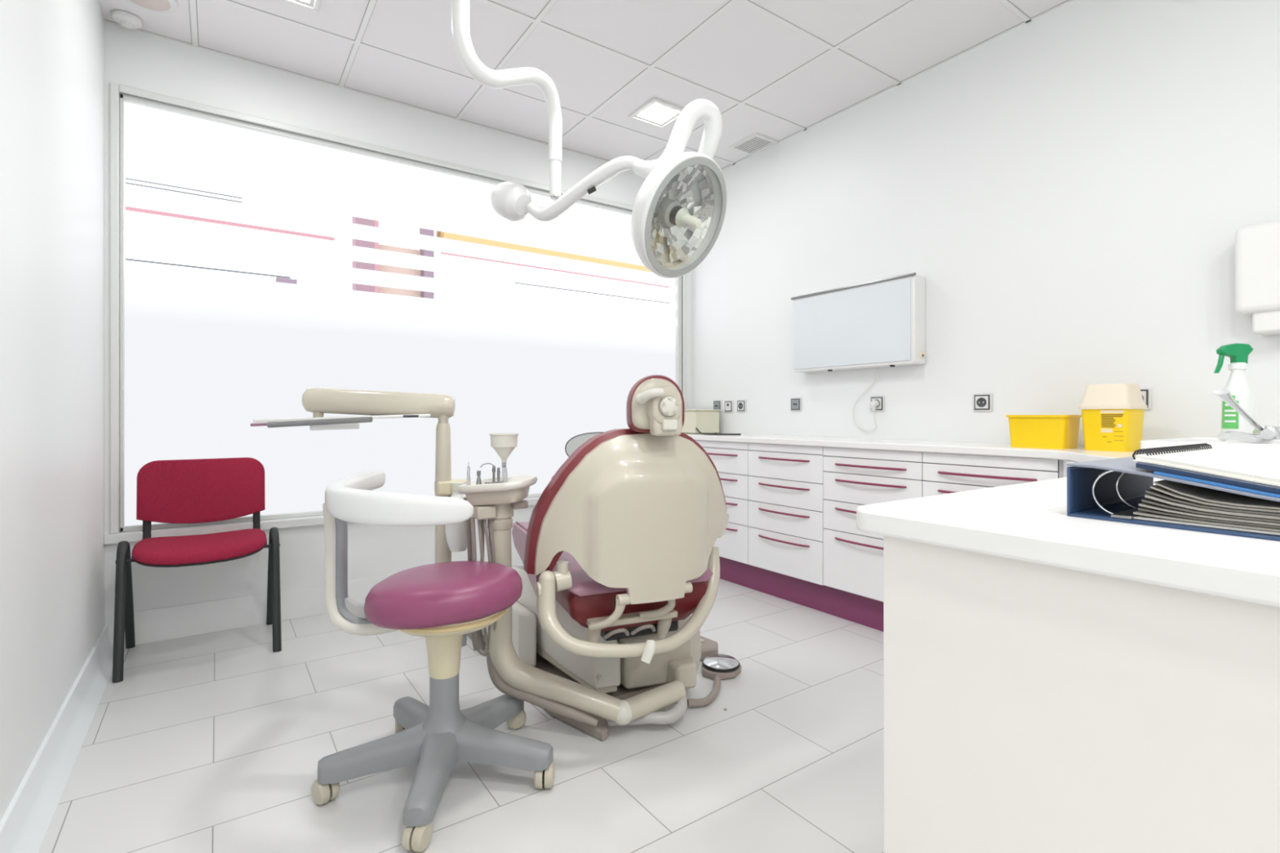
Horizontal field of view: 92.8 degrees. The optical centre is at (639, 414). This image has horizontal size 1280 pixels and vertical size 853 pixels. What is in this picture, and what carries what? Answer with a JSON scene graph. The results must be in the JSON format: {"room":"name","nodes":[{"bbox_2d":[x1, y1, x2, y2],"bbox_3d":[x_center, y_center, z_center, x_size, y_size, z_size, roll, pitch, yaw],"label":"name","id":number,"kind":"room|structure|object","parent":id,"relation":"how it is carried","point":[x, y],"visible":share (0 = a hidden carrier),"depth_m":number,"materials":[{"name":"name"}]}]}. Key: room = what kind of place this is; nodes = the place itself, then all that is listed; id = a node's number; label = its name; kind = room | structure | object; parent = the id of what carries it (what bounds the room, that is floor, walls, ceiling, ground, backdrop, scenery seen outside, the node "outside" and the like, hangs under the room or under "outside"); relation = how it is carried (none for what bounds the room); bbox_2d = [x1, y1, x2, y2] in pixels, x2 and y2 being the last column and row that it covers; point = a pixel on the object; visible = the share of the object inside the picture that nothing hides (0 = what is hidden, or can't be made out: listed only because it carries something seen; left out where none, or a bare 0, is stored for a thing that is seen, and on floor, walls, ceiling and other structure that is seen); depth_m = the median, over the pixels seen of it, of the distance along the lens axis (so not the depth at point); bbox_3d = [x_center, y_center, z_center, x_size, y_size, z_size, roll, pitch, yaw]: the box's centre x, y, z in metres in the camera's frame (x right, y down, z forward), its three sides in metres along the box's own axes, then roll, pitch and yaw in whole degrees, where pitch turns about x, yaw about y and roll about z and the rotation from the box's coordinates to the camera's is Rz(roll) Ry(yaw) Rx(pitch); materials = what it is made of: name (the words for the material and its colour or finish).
{"room":"dental clinic","nodes":[
{"label":"dental clinic","id":0,"kind":"room"},
{"bbox_2d":[0,0,104,822],"bbox_3d":[-1.035,-0.343,0.703,0.100,2.726,5.035,0,0,-35],"label":"wall","id":1,"kind":"structure","parent":0,"point":[52,51],"depth_m":1.77,"materials":[{"name":"white paint"}]},
{"bbox_2d":[0,626,113,852],"bbox_3d":[-0.913,0.967,0.665,0.058,0.106,4.835,0,0,-35],"label":"baseboard","id":2,"kind":"structure","parent":1,"relation":"attached to","point":[24,825],"depth_m":1.71,"materials":[{"name":"white"}]},
{"bbox_2d":[103,22,691,616],"bbox_3d":[-1.002,-0.343,3.623,3.285,2.726,0.195,0,0,-35],"label":"wall","id":3,"kind":"structure","parent":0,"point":[135,59],"depth_m":3.04,"materials":[{"name":"white paint"}]},
{"bbox_2d":[104,556,523,647],"bbox_3d":[-1.123,0.945,3.461,2.900,0.150,0.003,0,0,-35],"label":"baseboard","id":4,"kind":"structure","parent":3,"relation":"attached to","point":[163,624],"depth_m":2.88,"materials":[{"name":"white paint"}]},
{"bbox_2d":[110,82,686,533],"bbox_3d":[-0.998,-0.462,3.585,3.212,1.957,0.082,0,0,-35],"label":"window","id":5,"kind":"structure","parent":3,"relation":"attached to","point":[203,357],"depth_m":3.20,"materials":[{"name":"white glass"}]},
{"bbox_2d":[124,177,669,303],"bbox_3d":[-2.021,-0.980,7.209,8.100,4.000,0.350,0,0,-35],"label":"decal","id":6,"kind":"object","parent":5,"relation":"attached to","point":[362,287],"visible":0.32,"depth_m":6.79,"materials":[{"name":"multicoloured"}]},
{"bbox_2d":[38,578,883,852],"bbox_3d":[0.412,1.045,1.585,3.485,0.050,5.035,0,0,-35],"label":"floor","id":7,"kind":"structure","parent":0,"point":[215,742],"depth_m":1.82,"materials":[{"name":"tile"}]},
{"bbox_2d":[111,457,281,682],"bbox_3d":[-1.897,0.613,2.645,0.562,0.816,0.471,0,0,-35],"label":"chair","id":8,"kind":"object","parent":7,"relation":"on","point":[197,491],"visible":1,"depth_m":2.69,"materials":[{"name":"red fabric"}]},
{"bbox_2d":[250,387,466,563],"bbox_3d":[-0.968,0.465,2.071,0.748,1.111,0.359,0,0,0],"label":"tray stand","id":9,"kind":"object","parent":7,"relation":"on","point":[375,404],"visible":0.77,"depth_m":2.04,"materials":[{"name":"beige plastic"}]},
{"bbox_2d":[253,412,430,430],"bbox_3d":[-1.025,0.002,2.106,0.528,0.095,0.597,0,0,-35],"label":"tray","id":10,"kind":"object","parent":9,"relation":"on","point":[317,422],"depth_m":1.93,"materials":[{"name":"silver metal"}]},
{"bbox_2d":[444,481,471,551],"bbox_3d":[-0.621,0.349,2.080,0.088,0.236,0.088,0,0,-35],"label":"water bottle","id":11,"kind":"object","parent":9,"relation":"hanging from","point":[455,534],"visible":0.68,"depth_m":2.05,"materials":[{"name":"white plastic"}]},
{"bbox_2d":[311,470,554,852],"bbox_3d":[-0.580,0.598,1.747,0.633,0.845,0.655,0,0,-35],"label":"stool","id":12,"kind":"object","parent":7,"relation":"on","point":[441,603],"visible":0.99,"depth_m":1.64,"materials":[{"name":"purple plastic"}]},
{"bbox_2d":[466,374,728,741],"bbox_3d":[-0.273,0.447,2.450,0.876,1.142,1.517,0,0,-30],"label":"dental chair","id":13,"kind":"object","parent":7,"relation":"on","point":[617,553],"visible":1,"depth_m":1.89,"materials":[{"name":"beige plastic"}]},
{"bbox_2d":[457,433,537,656],"bbox_3d":[-0.453,0.414,1.950,0.240,0.704,0.220,0,0,-2],"label":"dental spittoon","id":14,"kind":"object","parent":13,"relation":"attached to","point":[495,500],"visible":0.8,"depth_m":1.91,"materials":[{"name":"beige plastic"}]},
{"bbox_2d":[524,428,726,574],"bbox_3d":[-0.006,0.266,1.965,0.701,0.448,0.194,0,0,-22],"label":"backrest cushion","id":15,"kind":"object","parent":13,"relation":"on","point":[588,510],"depth_m":1.83,"materials":[{"name":"beige plastic"}]},
{"bbox_2d":[626,374,684,432],"bbox_3d":[0.046,-0.034,1.908,0.191,0.181,0.072,0,0,-23],"label":"headrest cover","id":16,"kind":"object","parent":13,"relation":"on","point":[637,413],"depth_m":1.84,"materials":[{"name":"beige plastic"}]},
{"bbox_2d":[699,635,718,661],"bbox_3d":[0.240,0.991,2.600,0.159,0.058,0.194,0,0,-35],"label":"foot pedal","id":17,"kind":"object","parent":7,"relation":"on","point":[708,647],"visible":0.27,"depth_m":2.54,"materials":[{"name":"beige plastic"}]},
{"bbox_2d":[702,653,741,679],"bbox_3d":[0.318,0.994,2.407,0.168,0.053,0.149,0,0,-35],"label":"foot pedal","id":18,"kind":"object","parent":7,"relation":"on","point":[724,666],"visible":0.98,"depth_m":2.36,"materials":[{"name":"silver plastic"}]},
{"bbox_2d":[694,440,750,564],"bbox_3d":[0.608,0.515,3.834,0.394,0.705,0.529,0,0,-35],"label":"base cabinet","id":19,"kind":"object","parent":7,"relation":"on","point":[730,459],"visible":0.42,"depth_m":3.61,"materials":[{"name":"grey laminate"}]},
{"bbox_2d":[748,443,825,585],"bbox_3d":[0.911,0.515,3.397,0.394,0.705,0.527,0,0,-35],"label":"base cabinet","id":20,"kind":"object","parent":7,"relation":"on","point":[786,499],"visible":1,"depth_m":3.28,"materials":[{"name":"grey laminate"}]},
{"bbox_2d":[719,556,883,631],"bbox_3d":[0.855,0.944,3.293,0.020,0.152,2.515,0,0,-35],"label":"plinth","id":21,"kind":"object","parent":7,"relation":"on","point":[864,611],"visible":0.21,"depth_m":3.23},
{"bbox_2d":[823,447,924,601],"bbox_3d":[1.213,0.515,2.962,0.394,0.705,0.524,0,0,-35],"label":"base cabinet","id":22,"kind":"object","parent":7,"relation":"on","point":[853,477],"visible":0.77,"depth_m":2.92,"materials":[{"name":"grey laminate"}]},
{"bbox_2d":[922,452,1058,497],"bbox_3d":[1.512,0.515,2.530,0.394,0.705,0.519,0,0,-35],"label":"base cabinet","id":23,"kind":"object","parent":7,"relation":"on","point":[942,473],"visible":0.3,"depth_m":2.46,"materials":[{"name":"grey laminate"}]},
{"bbox_2d":[1058,459,1076,478],"bbox_3d":[1.656,0.592,2.035,0.722,0.857,0.455,0,0,-35],"label":"base cabinet","id":24,"kind":"object","parent":7,"relation":"on","point":[1063,466],"visible":0.02,"depth_m":2.21,"materials":[{"name":"white laminate"}]},
{"bbox_2d":[883,535,1279,852],"bbox_3d":[1.431,0.592,0.479,1.402,0.857,1.835,0,0,-35],"label":"desk base","id":25,"kind":"object","parent":7,"relation":"on","point":[1028,707],"visible":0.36,"depth_m":0.65,"materials":[{"name":"white laminate"}]},
{"bbox_2d":[682,432,1279,607],"bbox_3d":[0.875,0.146,1.907,2.157,0.032,4.835,0,0,-35],"label":"countertop","id":26,"kind":"structure","parent":25,"relation":"on","point":[1027,522],"depth_m":0.70,"materials":[{"name":"white laminate"}]},
{"bbox_2d":[681,409,741,435],"bbox_3d":[0.453,0.048,4.101,0.270,0.165,0.669,0,0,-35],"label":"box","id":27,"kind":"object","parent":26,"relation":"on","point":[706,422],"visible":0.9,"depth_m":4.12,"materials":[{"name":"beige plastic"}]},
{"bbox_2d":[1005,414,1081,448],"bbox_3d":[1.593,0.066,2.405,0.172,0.129,0.217,0,0,-35],"label":"container","id":28,"kind":"object","parent":26,"relation":"on","point":[1027,431],"visible":0.96,"depth_m":2.34,"materials":[{"name":"yellow plastic"}]},
{"bbox_2d":[1078,383,1147,452],"bbox_3d":[1.712,0.010,2.208,0.142,0.240,0.166,0,0,-27],"label":"sharps container","id":29,"kind":"object","parent":26,"relation":"on","point":[1113,414],"visible":0.98,"depth_m":2.16,"materials":[{"name":"yellow plastic"}]},
{"bbox_2d":[1066,456,1279,541],"bbox_3d":[0.758,0.096,0.754,0.315,0.067,0.285,0,0,-35],"label":"ring binder","id":30,"kind":"object","parent":26,"relation":"on","point":[1113,490],"visible":0.91,"depth_m":0.72,"materials":[{"name":"blue"}]},
{"bbox_2d":[1135,462,1279,493],"bbox_3d":[0.787,0.075,0.733,0.312,0.033,0.217,0,0,-35],"label":"folder","id":31,"kind":"object","parent":30,"relation":"on","point":[1237,482],"visible":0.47,"depth_m":0.68,"materials":[{"name":"blue plastic"}]},
{"bbox_2d":[1132,443,1279,486],"bbox_3d":[0.797,0.064,0.745,0.310,0.043,0.235,0,0,-35],"label":"spiral notebook","id":32,"kind":"object","parent":31,"relation":"on","point":[1215,461],"visible":1,"depth_m":0.74,"materials":[{"name":"white paper"}]},
{"bbox_2d":[1153,471,1279,497],"bbox_3d":[0.785,0.080,0.723,0.315,0.028,0.193,0,0,-35],"label":"folder","id":33,"kind":"object","parent":30,"relation":"on","point":[1179,477],"visible":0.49,"depth_m":0.67,"materials":[{"name":"blue plastic"}]},
{"bbox_2d":[1140,437,1279,457],"bbox_3d":[1.475,0.096,1.374,0.390,0.068,0.455,0,0,-35],"label":"sink","id":34,"kind":"object","parent":26,"relation":"in","point":[1270,447],"visible":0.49,"depth_m":1.38,"materials":[{"name":"white ceramic"}]},
{"bbox_2d":[1213,342,1255,434],"bbox_3d":[1.724,-0.038,1.761,0.102,0.336,0.076,0,0,-35],"label":"spray bottle","id":35,"kind":"object","parent":26,"relation":"on","point":[1237,384],"visible":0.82,"depth_m":1.75,"materials":[{"name":"white plastic"}]},
{"bbox_2d":[1213,389,1279,443],"bbox_3d":[1.486,0.035,1.494,0.455,0.191,0.066,0,0,-33],"label":"tap","id":36,"kind":"object","parent":26,"relation":"on","point":[1260,433],"visible":0.76,"depth_m":1.48,"materials":[{"name":"silver metal"}]},
{"bbox_2d":[98,0,1066,168],"bbox_3d":[0.384,-1.742,1.627,3.485,0.076,5.135,0,0,-35],"label":"ceiling","id":37,"kind":"structure","parent":0,"point":[743,51],"depth_m":2.84,"materials":[{"name":"tile"}]},
{"bbox_2d":[111,9,142,28],"bbox_3d":[-2.200,-1.682,2.612,0.104,0.036,0.104,0,0,-35],"label":"smoke detector","id":38,"kind":"object","parent":37,"relation":"attached to","point":[128,20],"visible":1,"depth_m":2.59,"materials":[{"name":"white plastic"}]},
{"bbox_2d":[126,0,177,13],"bbox_3d":[-2.000,-1.690,2.470,0.200,0.021,0.200,0,0,-35],"label":"ceiling speaker","id":39,"kind":"object","parent":37,"relation":"attached to","point":[155,6],"visible":1,"depth_m":2.51,"materials":[{"name":"white plastic"}]},
{"bbox_2d":[130,0,170,11],"bbox_3d":[-2.000,-1.685,2.470,0.166,0.010,0.166,0,0,-35],"label":"grille","id":40,"kind":"object","parent":39,"relation":"attached to","point":[149,5],"depth_m":2.50,"materials":[{"name":"beige plastic"}]},
{"bbox_2d":[282,0,320,12],"bbox_3d":[-1.386,-1.698,2.392,0.244,0.013,0.244,0,0,-35],"label":"recessed light","id":41,"kind":"object","parent":37,"relation":"in","point":[313,5],"visible":1,"depth_m":2.51,"materials":[{"name":"white"}]},
{"bbox_2d":[104,0,1072,170],"bbox_3d":[0.412,-1.705,1.585,3.285,0.010,4.835,0,0,-35],"label":"ceiling grid","id":42,"kind":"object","parent":37,"relation":"attached to","point":[1006,3],"depth_m":2.87,"materials":[{"name":"white metal"}]},
{"bbox_2d":[451,0,726,278],"bbox_3d":[-0.168,-1.067,1.865,0.825,1.266,0.541,0,0,14],"label":"lamp","id":43,"kind":"object","parent":37,"relation":"attached to","point":[678,212],"visible":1,"depth_m":1.91,"materials":[{"name":"white plastic"}]},
{"bbox_2d":[586,186,595,194],"bbox_3d":[-0.156,-0.728,1.975,0.028,0.012,0.016,-29,0,0],"label":"switch","id":44,"kind":"object","parent":43,"relation":"attached to","point":[590,189],"depth_m":1.97,"materials":[{"name":"black plastic"}]},
{"bbox_2d":[656,198,681,226],"bbox_3d":[0.094,-0.635,1.914,0.070,0.087,0.080,0,0,38],"label":"bulb socket","id":45,"kind":"object","parent":43,"relation":"attached to","point":[666,213],"depth_m":1.88,"materials":[{"name":"grey plastic"}]},
{"bbox_2d":[628,97,683,128],"bbox_3d":[0.104,-1.698,3.438,0.244,0.013,0.244,0,0,-35],"label":"recessed light","id":46,"kind":"object","parent":37,"relation":"in","point":[657,113],"visible":0.81,"depth_m":3.43,"materials":[{"name":"white"}]},
{"bbox_2d":[728,133,777,155],"bbox_3d":[0.711,-1.698,3.831,0.190,0.011,0.236,0,0,-35],"label":"ceiling vent","id":47,"kind":"object","parent":37,"relation":"in","point":[754,143],"visible":1,"depth_m":3.82,"materials":[{"name":"white metal"}]},
{"bbox_2d":[691,0,1279,446],"bbox_3d":[1.746,-0.343,2.632,0.100,2.726,5.035,0,0,-35],"label":"wall","id":48,"kind":"structure","parent":0,"point":[1070,190],"depth_m":2.63,"materials":[{"name":"white paint"}]},
{"bbox_2d":[713,400,721,412],"bbox_3d":[0.540,-0.061,4.269,0.014,0.084,0.084,0,0,-35],"label":"wall socket","id":49,"kind":"object","parent":48,"relation":"attached to","point":[717,403],"visible":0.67,"depth_m":4.25,"materials":[{"name":"white plastic"}]},
{"bbox_2d":[724,400,733,412],"bbox_3d":[0.606,-0.057,4.174,0.014,0.084,0.084,0,0,-35],"label":"wall socket","id":50,"kind":"object","parent":48,"relation":"attached to","point":[728,404],"visible":1,"depth_m":4.17,"materials":[{"name":"white plastic"}]},
{"bbox_2d":[737,400,746,412],"bbox_3d":[0.676,-0.058,4.073,0.014,0.084,0.084,0,0,-35],"label":"wall socket","id":51,"kind":"object","parent":48,"relation":"attached to","point":[741,404],"visible":1,"depth_m":4.06,"materials":[{"name":"white plastic"}]},
{"bbox_2d":[737,402,742,408],"bbox_3d":[0.671,-0.058,4.070,0.001,0.044,0.044,0,0,-35],"label":"outlet","id":52,"kind":"object","parent":51,"relation":"attached to","point":[740,404],"depth_m":4.07,"materials":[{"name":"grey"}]},
{"bbox_2d":[790,397,801,411],"bbox_3d":[0.942,-0.062,3.689,0.014,0.084,0.084,0,0,-35],"label":"wall socket","id":53,"kind":"object","parent":48,"relation":"attached to","point":[795,402],"visible":1,"depth_m":3.68,"materials":[{"name":"white plastic"}]},
{"bbox_2d":[791,272,925,431],"bbox_3d":[1.155,-0.300,3.297,0.111,0.779,0.780,0,0,-35],"label":"x-ray viewer","id":54,"kind":"object","parent":48,"relation":"attached to","point":[881,322],"visible":1,"depth_m":3.21,"materials":[{"name":"white plastic"}]},
{"bbox_2d":[920,351,924,357],"bbox_3d":[1.386,-0.295,2.993,0.030,0.030,0.009,0,0,-35],"label":"switch plate","id":55,"kind":"object","parent":54,"relation":"attached to","point":[922,353],"depth_m":2.98,"materials":[{"name":"beige plastic"}]},
{"bbox_2d":[870,395,884,411],"bbox_3d":[1.258,-0.059,3.234,0.014,0.084,0.084,0,0,-35],"label":"wall socket","id":56,"kind":"object","parent":48,"relation":"attached to","point":[881,399],"visible":0.8,"depth_m":3.22,"materials":[{"name":"white plastic"}]},
{"bbox_2d":[973,392,991,411],"bbox_3d":[1.567,-0.056,2.790,0.014,0.084,0.084,0,0,-35],"label":"wall socket","id":57,"kind":"object","parent":48,"relation":"attached to","point":[981,402],"visible":1,"depth_m":2.78,"materials":[{"name":"white plastic"}]},
{"bbox_2d":[976,397,986,407],"bbox_3d":[1.562,-0.056,2.787,0.001,0.044,0.044,0,0,-35],"label":"outlet","id":58,"kind":"object","parent":57,"relation":"attached to","point":[980,402],"depth_m":2.79,"materials":[{"name":"grey plastic"}]},
{"bbox_2d":[1139,387,1151,409],"bbox_3d":[1.893,-0.060,2.320,0.014,0.084,0.084,0,0,-35],"label":"wall socket","id":59,"kind":"object","parent":48,"relation":"attached to","point":[1145,392],"visible":0.24,"depth_m":2.29,"materials":[{"name":"white plastic"}]},
{"bbox_2d":[1235,219,1279,335],"bbox_3d":[2.090,-0.443,1.934,0.129,0.355,0.275,0,0,-35],"label":"dispenser","id":60,"kind":"object","parent":48,"relation":"attached to","point":[1257,246],"visible":1,"depth_m":1.96,"materials":[{"name":"white plastic"}]},
{"bbox_2d":[1252,310,1279,335],"bbox_3d":[2.105,-0.302,1.929,0.109,0.075,0.220,0,0,-35],"label":"tray","id":61,"kind":"object","parent":60,"relation":"on","point":[1264,322],"depth_m":1.96,"materials":[{"name":"white plastic"}]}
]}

